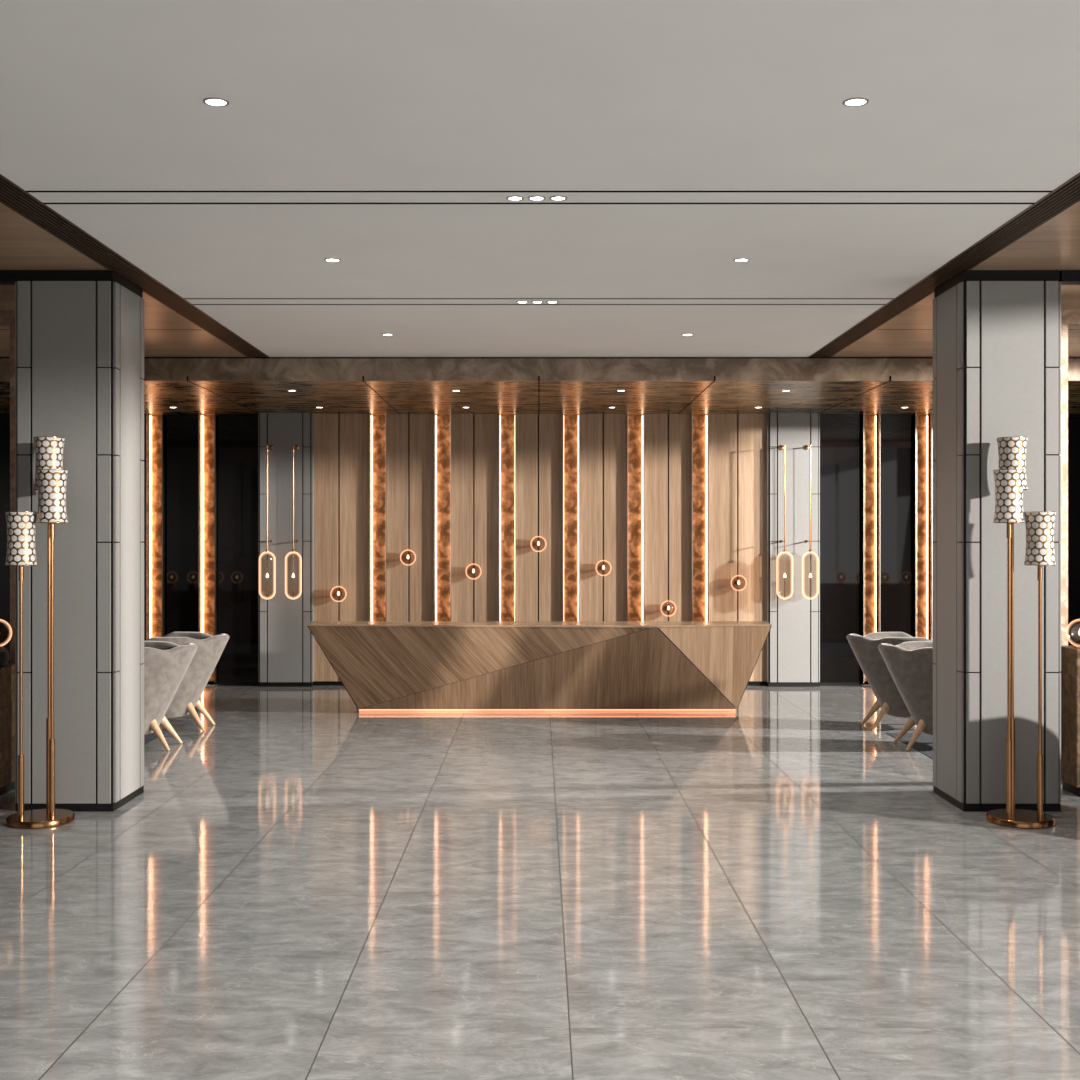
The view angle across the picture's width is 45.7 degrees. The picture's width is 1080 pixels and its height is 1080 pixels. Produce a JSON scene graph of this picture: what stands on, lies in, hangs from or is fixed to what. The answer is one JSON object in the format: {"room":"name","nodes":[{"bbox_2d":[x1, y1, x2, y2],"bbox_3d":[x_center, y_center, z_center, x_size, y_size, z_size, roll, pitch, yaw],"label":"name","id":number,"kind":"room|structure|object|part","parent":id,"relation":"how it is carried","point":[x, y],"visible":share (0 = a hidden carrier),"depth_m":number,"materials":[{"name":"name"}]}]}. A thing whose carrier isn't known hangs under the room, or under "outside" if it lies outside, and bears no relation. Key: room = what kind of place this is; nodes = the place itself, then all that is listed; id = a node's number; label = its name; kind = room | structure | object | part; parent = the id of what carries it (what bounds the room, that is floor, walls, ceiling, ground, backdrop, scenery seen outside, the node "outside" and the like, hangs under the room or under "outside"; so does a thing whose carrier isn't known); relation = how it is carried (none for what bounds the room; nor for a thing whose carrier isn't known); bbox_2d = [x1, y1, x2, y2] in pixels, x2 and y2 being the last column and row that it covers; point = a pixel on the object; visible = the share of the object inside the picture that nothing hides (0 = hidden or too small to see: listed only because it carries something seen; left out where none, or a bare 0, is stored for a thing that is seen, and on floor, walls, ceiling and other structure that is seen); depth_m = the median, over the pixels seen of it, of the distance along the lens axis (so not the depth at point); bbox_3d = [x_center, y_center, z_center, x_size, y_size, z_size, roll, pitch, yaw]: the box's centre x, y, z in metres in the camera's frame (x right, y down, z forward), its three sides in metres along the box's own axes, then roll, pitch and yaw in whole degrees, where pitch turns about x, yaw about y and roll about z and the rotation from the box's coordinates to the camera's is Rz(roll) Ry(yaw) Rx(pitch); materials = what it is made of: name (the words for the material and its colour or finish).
{"room":"lobby","nodes":[
{"label":"lobby","id":0,"kind":"room"},
{"bbox_2d":[0,414,149,662],"bbox_3d":[-5.910,0.120,15.850,2.180,3.360,0.100,0,0,0],"label":"glazing","id":1,"kind":"object","parent":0,"point":[4,418],"visible":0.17,"depth_m":15.82,"materials":[{"name":"black glass"}]},
{"bbox_2d":[146,413,166,639],"bbox_3d":[-4.731,0.100,15.842,0.210,3.320,0.215,0,0,0],"label":"pilaster","id":2,"kind":"object","parent":1,"relation":"attached to","point":[156,425],"visible":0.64,"depth_m":15.90,"materials":[{"name":"orange metal"}]},
{"bbox_3d":[-4.731,0.100,15.942,0.188,3.320,0.014,0,0,0],"label":"panel","id":3,"kind":"part","parent":2,"relation":"part of","materials":[{"name":"orange metal"}]},
{"bbox_2d":[15,270,143,811],"bbox_3d":[-3.146,0.005,8.809,0.670,3.590,0.671,0,0,0],"label":"column","id":4,"kind":"structure","parent":0,"point":[79,334],"depth_m":8.47,"materials":[{"name":"grey painted panels"},{"name":"black metal"}]},
{"bbox_2d":[0,203,245,356],"bbox_3d":[-4.925,-1.814,3.775,4.150,0.052,17.550,0,0,0],"label":"ceiling","id":5,"kind":"structure","parent":0,"point":[24,245],"depth_m":9.29,"materials":[{"name":"brown wood"}]},
{"bbox_2d":[0,270,16,284],"bbox_3d":[-5.232,-1.752,8.543,3.535,0.075,0.115,0,0,0],"label":"trim","id":6,"kind":"structure","parent":5,"relation":"attached to","point":[7,277],"depth_m":8.49,"materials":[{"name":"black metal"}]},
{"bbox_2d":[167,414,197,633],"bbox_3d":[-4.390,0.120,15.850,0.420,3.360,0.100,0,0,0],"label":"glazing","id":7,"kind":"object","parent":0,"point":[182,429],"visible":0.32,"depth_m":15.82,"materials":[{"name":"black glass"}]},
{"bbox_2d":[198,413,218,682],"bbox_3d":[-4.083,0.100,15.842,0.210,3.320,0.215,0,0,0],"label":"pilaster","id":8,"kind":"object","parent":7,"relation":"attached to","point":[208,425],"visible":0.83,"depth_m":15.89,"materials":[{"name":"orange metal"}]},
{"bbox_3d":[-4.083,0.100,15.942,0.188,3.320,0.014,0,0,0],"label":"panel","id":9,"kind":"part","parent":8,"relation":"part of","materials":[{"name":"orange metal"}]},
{"bbox_2d":[258,413,313,686],"bbox_3d":[-3.115,0.120,15.850,0.671,3.360,0.308,0,0,0],"label":"wall","id":10,"kind":"structure","parent":0,"point":[285,639],"depth_m":15.70,"materials":[{"name":"grey painted panels"},{"name":"black metal"}]},
{"bbox_2d":[265,445,273,597],"bbox_3d":[-3.284,-0.224,15.539,0.200,1.883,0.338,0,0,0],"label":"wall lamp","id":11,"kind":"object","parent":10,"relation":"attached to","point":[271,447],"visible":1,"depth_m":15.46,"materials":[{"name":"gold metal"}]},
{"bbox_3d":[-3.284,-0.501,15.470,0.044,1.293,0.044,0,0,0],"label":"hanging rod","id":12,"kind":"part","parent":11,"relation":"part of","materials":[{"name":"gold metal"}]},
{"bbox_2d":[292,445,298,597],"bbox_3d":[-2.969,-0.224,15.539,0.200,1.883,0.338,0,0,0],"label":"wall lamp","id":13,"kind":"object","parent":10,"relation":"attached to","point":[296,447],"visible":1,"depth_m":15.46,"materials":[{"name":"gold metal"}]},
{"bbox_3d":[-2.969,-0.501,15.470,0.044,1.293,0.044,0,0,0],"label":"hanging rod","id":14,"kind":"part","parent":13,"relation":"part of","materials":[{"name":"gold metal"}]},
{"bbox_2d":[207,415,868,683],"bbox_3d":[0.000,0.005,16.110,14.000,3.590,0.180,0,0,0],"label":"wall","id":15,"kind":"structure","parent":0,"point":[209,682],"depth_m":16.02,"materials":[{"name":"brown wood"}]},
{"bbox_2d":[0,684,1079,1079],"bbox_3d":[2.900,1.860,2.600,20.200,0.120,27.200,0,0,0],"label":"floor","id":16,"kind":"structure","parent":0,"point":[305,885],"depth_m":6.32,"materials":[{"name":"grey stone"}]},
{"bbox_2d":[0,663,15,795],"bbox_3d":[-5.250,1.347,9.117,2.980,0.905,0.346,0,0,0],"label":"sideboard","id":17,"kind":"object","parent":16,"relation":"on","point":[7,673],"visible":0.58,"depth_m":9.05,"materials":[{"name":"brown wood"}]},
{"bbox_2d":[0,646,9,666],"bbox_3d":[-3.837,0.727,9.060,0.200,0.337,0.200,0,0,0],"label":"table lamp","id":18,"kind":"object","parent":17,"relation":"on","point":[4,653],"visible":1,"depth_m":9.03,"materials":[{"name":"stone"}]},
{"bbox_2d":[0,310,16,662],"bbox_3d":[-5.240,0.050,9.504,3.500,3.500,0.112,0,0,0],"label":"frame","id":19,"kind":"object","parent":16,"relation":"on","point":[7,317],"visible":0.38,"depth_m":9.46,"materials":[{"name":"orange metal"}]},
{"bbox_3d":[-3.700,0.050,9.510,0.420,3.500,0.100,0,0,0],"label":"post","id":20,"kind":"part","parent":19,"relation":"part of","materials":[{"name":"gold metal"}]},
{"bbox_2d":[5,437,74,828],"bbox_3d":[-3.180,0.569,8.176,0.406,2.462,0.418,0,0,0],"label":"floor lamp","id":21,"kind":"object","parent":16,"relation":"on","point":[50,476],"visible":1,"depth_m":8.11,"materials":[{"name":"gold metal"}]},
{"bbox_3d":[-3.285,0.876,8.120,0.021,1.759,0.021,0,0,0],"label":"stem","id":22,"kind":"part","parent":21,"relation":"part of","materials":[{"name":"gold metal"}]},
{"bbox_3d":[-3.285,-0.009,8.120,0.191,0.333,0.191,0,0,0],"label":"lamp shade","id":23,"kind":"part","parent":21,"relation":"part of","materials":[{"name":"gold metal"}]},
{"bbox_3d":[-3.172,0.634,8.290,0.021,2.243,0.021,0,0,0],"label":"stem","id":24,"kind":"part","parent":21,"relation":"part of","materials":[{"name":"gold metal"}]},
{"bbox_3d":[-3.172,-0.493,8.290,0.191,0.332,0.191,0,0,0],"label":"lamp shade","id":25,"kind":"part","parent":21,"relation":"part of","materials":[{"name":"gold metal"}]},
{"bbox_3d":[-3.100,0.742,8.150,0.021,2.028,0.021,0,0,0],"label":"stem","id":26,"kind":"part","parent":21,"relation":"part of","materials":[{"name":"gold metal"}]},
{"bbox_3d":[-3.100,-0.278,8.150,0.191,0.331,0.191,0,0,0],"label":"lamp shade","id":27,"kind":"part","parent":21,"relation":"part of","materials":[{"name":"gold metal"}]},
{"bbox_2d":[144,733,166,744],"bbox_3d":[-4.830,1.798,10.775,2.740,0.004,2.310,0,0,0],"label":"rug","id":28,"kind":"object","parent":16,"relation":"on","point":[148,738],"visible":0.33,"depth_m":11.64,"materials":[{"name":"grey carpet"}]},
{"bbox_2d":[143,641,197,750],"bbox_3d":[-3.459,1.354,11.115,0.980,0.900,0.782,0,0,0],"label":"armchair","id":29,"kind":"object","parent":28,"relation":"on","point":[166,664],"visible":0.5,"depth_m":10.93,"materials":[{"name":"fabric"}]},
{"bbox_3d":[-3.265,1.647,10.976,0.255,0.313,0.084,0,0,15],"label":"leg","id":30,"kind":"part","parent":29,"relation":"part of","materials":[{"name":"brown wood"}]},
{"bbox_3d":[-3.275,1.647,11.277,0.255,0.314,0.084,0,0,-30],"label":"leg","id":31,"kind":"part","parent":29,"relation":"part of","materials":[{"name":"brown wood"}]},
{"bbox_2d":[145,632,228,730],"bbox_3d":[-3.459,1.354,12.255,0.980,0.900,0.782,0,0,0],"label":"armchair","id":32,"kind":"object","parent":16,"relation":"on","point":[210,648],"visible":0.56,"depth_m":12.06,"materials":[{"name":"fabric"}]},
{"bbox_3d":[-3.265,1.647,12.116,0.255,0.313,0.084,0,0,15],"label":"leg","id":33,"kind":"part","parent":32,"relation":"part of","materials":[{"name":"brown wood"}]},
{"bbox_3d":[-3.275,1.647,12.417,0.255,0.314,0.084,0,0,-30],"label":"leg","id":34,"kind":"part","parent":32,"relation":"part of","materials":[{"name":"brown wood"}]},
{"bbox_2d":[218,414,258,685],"bbox_3d":[-3.680,0.120,15.850,0.560,3.360,0.100,0,0,0],"label":"glazing","id":35,"kind":"object","parent":16,"relation":"on","point":[238,433],"visible":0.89,"depth_m":15.82,"materials":[{"name":"black glass"}]},
{"bbox_2d":[307,621,771,712],"bbox_3d":[0.000,1.326,13.105,4.800,0.948,0.750,0,0,0],"label":"reception desk","id":36,"kind":"object","parent":16,"relation":"on","point":[383,666],"visible":1,"depth_m":13.03,"materials":[{"name":"brown wood"}]},
{"bbox_3d":[-2.138,1.307,13.210,0.524,0.898,0.540,0,0,0],"label":"panel","id":37,"kind":"part","parent":36,"relation":"part of","materials":[{"name":"brown wood"}]},
{"bbox_2d":[307,621,771,627],"bbox_3d":[0.000,0.863,13.105,4.800,0.014,0.750,0,0,0],"label":"countertop","id":38,"kind":"structure","parent":36,"relation":"on","point":[655,624],"depth_m":13.13,"materials":[{"name":"brown wood"}]},
{"bbox_3d":[0.085,1.778,13.305,3.910,0.042,0.010,0,0,0],"label":"plinth glow panel","id":39,"kind":"part","parent":36,"relation":"part of","materials":[{"name":"orange"}]},
{"bbox_3d":[2.227,1.307,13.210,0.347,0.898,0.540,0,0,0],"label":"panel","id":40,"kind":"part","parent":36,"relation":"part of","materials":[{"name":"brown wood"}]},
{"bbox_2d":[819,414,859,685],"bbox_3d":[3.680,0.120,15.850,0.560,3.360,0.100,0,0,0],"label":"glazing","id":41,"kind":"object","parent":16,"relation":"on","point":[839,433],"visible":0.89,"depth_m":15.82,"materials":[{"name":"black glass"}]},
{"bbox_2d":[846,632,930,730],"bbox_3d":[3.439,1.354,12.255,0.980,0.900,0.782,0,0,0],"label":"armchair","id":42,"kind":"object","parent":16,"relation":"on","point":[866,651],"visible":0.54,"depth_m":12.06,"materials":[{"name":"fabric"}]},
{"bbox_3d":[3.245,1.647,12.394,0.255,0.313,0.084,0,0,15],"label":"leg","id":43,"kind":"part","parent":42,"relation":"part of","materials":[{"name":"brown wood"}]},
{"bbox_3d":[3.255,1.647,12.093,0.255,0.314,0.084,0,0,-30],"label":"leg","id":44,"kind":"part","parent":42,"relation":"part of","materials":[{"name":"brown wood"}]},
{"bbox_2d":[887,733,932,758],"bbox_3d":[4.718,1.798,10.775,2.965,0.004,2.310,0,0,0],"label":"rug","id":45,"kind":"object","parent":16,"relation":"on","point":[923,744],"visible":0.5,"depth_m":11.36,"materials":[{"name":"grey carpet"}]},
{"bbox_2d":[878,641,933,750],"bbox_3d":[3.439,1.354,11.115,0.980,0.900,0.782,0,0,0],"label":"armchair","id":46,"kind":"object","parent":45,"relation":"on","point":[909,664],"visible":0.52,"depth_m":10.93,"materials":[{"name":"fabric"}]},
{"bbox_3d":[3.245,1.647,11.254,0.255,0.313,0.084,0,0,15],"label":"leg","id":47,"kind":"part","parent":46,"relation":"part of","materials":[{"name":"brown wood"}]},
{"bbox_3d":[3.255,1.647,10.953,0.255,0.314,0.084,0,0,-30],"label":"leg","id":48,"kind":"part","parent":46,"relation":"part of","materials":[{"name":"brown wood"}]},
{"bbox_2d":[987,437,1055,828],"bbox_3d":[3.073,0.569,8.176,0.406,2.462,0.418,0,0,0],"label":"floor lamp","id":49,"kind":"object","parent":16,"relation":"on","point":[1010,479],"visible":1,"depth_m":8.11,"materials":[{"name":"gold metal"}]},
{"bbox_3d":[2.993,0.742,8.150,0.021,2.028,0.021,0,0,0],"label":"stem","id":50,"kind":"part","parent":49,"relation":"part of","materials":[{"name":"gold metal"}]},
{"bbox_3d":[2.993,-0.278,8.150,0.191,0.331,0.191,0,0,0],"label":"lamp shade","id":51,"kind":"part","parent":49,"relation":"part of","materials":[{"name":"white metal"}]},
{"bbox_3d":[3.065,0.634,8.290,0.021,2.243,0.021,0,0,0],"label":"stem","id":52,"kind":"part","parent":49,"relation":"part of","materials":[{"name":"gold metal"}]},
{"bbox_3d":[3.065,-0.493,8.290,0.191,0.332,0.191,0,0,0],"label":"lamp shade","id":53,"kind":"part","parent":49,"relation":"part of","materials":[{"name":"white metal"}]},
{"bbox_3d":[3.178,0.876,8.120,0.021,1.759,0.021,0,0,0],"label":"stem","id":54,"kind":"part","parent":49,"relation":"part of","materials":[{"name":"gold metal"}]},
{"bbox_3d":[3.178,-0.009,8.120,0.191,0.333,0.191,0,0,0],"label":"lamp shade","id":55,"kind":"part","parent":49,"relation":"part of","materials":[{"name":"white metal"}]},
{"bbox_2d":[1060,645,1079,796],"bbox_3d":[5.250,1.282,9.117,2.980,1.035,0.346,0,0,0],"label":"sideboard","id":56,"kind":"object","parent":16,"relation":"on","point":[1070,656],"visible":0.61,"depth_m":9.05,"materials":[{"name":"brown wood"}]},
{"bbox_2d":[1060,310,1079,783],"bbox_3d":[5.240,0.050,9.504,3.500,3.500,0.112,0,0,0],"label":"frame","id":57,"kind":"object","parent":16,"relation":"on","point":[1068,317],"visible":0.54,"depth_m":9.46,"materials":[{"name":"orange metal"}]},
{"bbox_3d":[3.700,0.050,9.510,0.420,3.500,0.100,0,0,0],"label":"post","id":58,"kind":"part","parent":57,"relation":"part of","materials":[{"name":"gold metal"}]},
{"bbox_2d":[0,0,1079,356],"bbox_3d":[0.000,-1.819,3.775,5.266,0.062,17.550,0,0,0],"label":"ceiling","id":59,"kind":"structure","parent":0,"point":[683,140],"depth_m":5.88,"materials":[{"name":"paint"}]},
{"bbox_2d":[0,174,268,356],"bbox_3d":[-2.741,-1.818,3.765,0.217,0.064,17.530,0,0,0],"label":"ceiling beam","id":60,"kind":"structure","parent":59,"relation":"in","point":[12,196],"depth_m":8.13,"materials":[{"name":"brown wood"}]},
{"bbox_2d":[203,97,228,106],"bbox_3d":[-1.319,-1.788,5.230,0.106,0.005,0.106,0,0,0],"label":"recessed light","id":61,"kind":"object","parent":59,"relation":"in","point":[215,102],"visible":1,"depth_m":5.23,"materials":[{"name":"white"}]},
{"bbox_2d":[324,258,340,261],"bbox_3d":[-1.319,-1.788,8.180,0.106,0.005,0.106,0,0,0],"label":"recessed light","id":62,"kind":"object","parent":59,"relation":"in","point":[326,259],"visible":1,"depth_m":8.18,"materials":[{"name":"white"}]},
{"bbox_2d":[506,196,523,200],"bbox_3d":[-0.125,-1.788,6.700,0.094,0.005,0.094,0,0,0],"label":"recessed light","id":63,"kind":"object","parent":59,"relation":"in","point":[511,198],"visible":1,"depth_m":6.70,"materials":[{"name":"white"}]},
{"bbox_2d":[528,196,545,200],"bbox_3d":[-0.012,-1.788,6.700,0.094,0.005,0.094,0,0,0],"label":"recessed light","id":64,"kind":"object","parent":59,"relation":"in","point":[533,198],"visible":1,"depth_m":6.70,"materials":[{"name":"white"}]},
{"bbox_2d":[549,196,566,200],"bbox_3d":[0.101,-1.788,6.700,0.094,0.005,0.094,0,0,0],"label":"recessed light","id":65,"kind":"object","parent":59,"relation":"in","point":[554,198],"visible":1,"depth_m":6.70,"materials":[{"name":"white"}]},
{"bbox_2d":[733,258,749,261],"bbox_3d":[1.294,-1.788,8.180,0.106,0.005,0.106,0,0,0],"label":"recessed light","id":66,"kind":"object","parent":59,"relation":"in","point":[737,259],"visible":1,"depth_m":8.18,"materials":[{"name":"white"}]},
{"bbox_2d":[842,97,868,106],"bbox_3d":[1.294,-1.788,5.230,0.106,0.005,0.106,0,0,0],"label":"recessed light","id":67,"kind":"object","parent":59,"relation":"in","point":[852,102],"visible":1,"depth_m":5.23,"materials":[{"name":"white"}]},
{"bbox_2d":[809,173,1079,356],"bbox_3d":[2.741,-1.818,3.765,0.217,0.064,17.530,0,0,0],"label":"ceiling beam","id":68,"kind":"structure","parent":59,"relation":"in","point":[1067,194],"depth_m":8.10,"materials":[{"name":"brown wood"}]},
{"bbox_2d":[312,414,767,685],"bbox_3d":[0.000,0.120,15.885,5.700,3.360,0.170,0,0,0],"label":"wall","id":69,"kind":"structure","parent":0,"point":[737,442],"depth_m":15.80,"materials":[{"name":"brown wood"}]},
{"bbox_2d":[369,413,386,620],"bbox_3d":[-1.982,0.100,15.842,0.210,3.320,0.215,0,0,0],"label":"pilaster","id":70,"kind":"object","parent":69,"relation":"attached to","point":[377,423],"visible":0.64,"depth_m":15.94,"materials":[{"name":"orange metal"}]},
{"bbox_2d":[434,413,451,620],"bbox_3d":[-1.185,0.100,15.842,0.210,3.320,0.215,0,0,0],"label":"pilaster","id":71,"kind":"object","parent":69,"relation":"attached to","point":[442,424],"visible":0.64,"depth_m":15.94,"materials":[{"name":"orange metal"}]},
{"bbox_2d":[499,413,515,620],"bbox_3d":[-0.389,0.100,15.842,0.210,3.320,0.215,0,0,0],"label":"pilaster","id":72,"kind":"object","parent":69,"relation":"attached to","point":[507,423],"visible":0.64,"depth_m":15.94,"materials":[{"name":"orange metal"}]},
{"bbox_2d":[563,413,579,620],"bbox_3d":[0.397,0.100,15.842,0.210,3.320,0.215,0,0,0],"label":"pilaster","id":73,"kind":"object","parent":69,"relation":"attached to","point":[571,423],"visible":0.64,"depth_m":15.94,"materials":[{"name":"orange metal"}]},
{"bbox_2d":[627,413,643,620],"bbox_3d":[1.191,0.100,15.842,0.210,3.320,0.215,0,0,0],"label":"pilaster","id":74,"kind":"object","parent":69,"relation":"attached to","point":[635,423],"visible":0.64,"depth_m":15.94,"materials":[{"name":"orange metal"}]},
{"bbox_2d":[691,413,708,620],"bbox_3d":[1.983,0.100,15.842,0.210,3.320,0.215,0,0,0],"label":"pilaster","id":75,"kind":"object","parent":69,"relation":"attached to","point":[699,423],"visible":0.64,"depth_m":15.94,"materials":[{"name":"orange metal"}]},
{"bbox_2d":[0,356,1079,414],"bbox_3d":[0.000,-1.698,14.262,14.000,0.283,3.476,0,0,0],"label":"ceiling beam","id":76,"kind":"structure","parent":0,"point":[194,385],"depth_m":12.84,"materials":[{"name":"brown metal"}]},
{"bbox_2d":[766,413,819,686],"bbox_3d":[3.128,0.120,15.850,0.645,3.360,0.308,0,0,0],"label":"column","id":77,"kind":"structure","parent":0,"point":[793,638],"depth_m":15.70,"materials":[{"name":"grey paint"}]},
{"bbox_2d":[779,445,786,597],"bbox_3d":[2.971,-0.224,15.539,0.200,1.883,0.338,0,0,0],"label":"wall lamp","id":78,"kind":"object","parent":77,"relation":"attached to","point":[781,447],"visible":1,"depth_m":15.47,"materials":[{"name":"gold metal"}]},
{"bbox_3d":[2.971,-0.501,15.470,0.044,1.293,0.044,0,0,0],"label":"hanging rod","id":79,"kind":"part","parent":78,"relation":"part of","materials":[{"name":"gold metal"}]},
{"bbox_2d":[804,445,811,597],"bbox_3d":[3.280,-0.224,15.539,0.200,1.883,0.338,0,0,0],"label":"wall lamp","id":80,"kind":"object","parent":77,"relation":"attached to","point":[806,447],"visible":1,"depth_m":15.46,"materials":[{"name":"gold metal"}]},
{"bbox_3d":[3.280,-0.501,15.470,0.044,1.293,0.044,0,0,0],"label":"hanging rod","id":81,"kind":"part","parent":80,"relation":"part of","materials":[{"name":"gold metal"}]},
{"bbox_2d":[876,414,910,634],"bbox_3d":[4.390,0.120,15.850,0.420,3.360,0.100,0,0,0],"label":"glazing","id":82,"kind":"object","parent":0,"point":[895,428],"visible":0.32,"depth_m":15.82,"materials":[{"name":"black glass"}]},
{"bbox_2d":[859,413,880,682],"bbox_3d":[4.093,0.100,15.842,0.210,3.320,0.215,0,0,0],"label":"pilaster","id":83,"kind":"object","parent":82,"relation":"attached to","point":[867,423],"visible":0.83,"depth_m":15.93,"materials":[{"name":"orange metal"}]},
{"bbox_3d":[4.093,0.100,15.942,0.188,3.320,0.014,0,0,0],"label":"panel","id":84,"kind":"part","parent":83,"relation":"part of","materials":[{"name":"orange metal"}]},
{"bbox_2d":[832,201,1079,356],"bbox_3d":[4.925,-1.814,3.775,4.150,0.052,17.550,0,0,0],"label":"ceiling","id":85,"kind":"structure","parent":0,"point":[1055,244],"depth_m":9.22,"materials":[{"name":"brown wood"}]},
{"bbox_2d":[1060,270,1079,284],"bbox_3d":[5.232,-1.752,8.543,3.535,0.075,0.115,0,0,0],"label":"trim","id":86,"kind":"structure","parent":85,"relation":"attached to","point":[1067,277],"depth_m":8.49,"materials":[{"name":"black metal"}]},
{"bbox_2d":[933,270,1060,811],"bbox_3d":[3.136,0.005,8.809,0.664,3.590,0.671,0,0,0],"label":"column","id":87,"kind":"structure","parent":0,"point":[997,333],"depth_m":8.47,"materials":[{"name":"grey paint"}]},
{"bbox_2d":[928,414,1079,644],"bbox_3d":[5.910,0.120,15.850,2.180,3.360,0.100,0,0,0],"label":"glazing","id":88,"kind":"object","parent":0,"point":[1073,419],"visible":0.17,"depth_m":15.82,"materials":[{"name":"black glass"}]},
{"bbox_2d":[911,413,932,640],"bbox_3d":[4.734,0.100,15.842,0.210,3.320,0.215,0,0,0],"label":"pilaster","id":89,"kind":"object","parent":88,"relation":"attached to","point":[919,423],"visible":0.64,"depth_m":15.91,"materials":[{"name":"orange metal"}]},
{"bbox_3d":[4.734,0.100,15.942,0.188,3.320,0.014,0,0,0],"label":"panel","id":90,"kind":"part","parent":89,"relation":"part of","materials":[{"name":"orange metal"}]}
]}

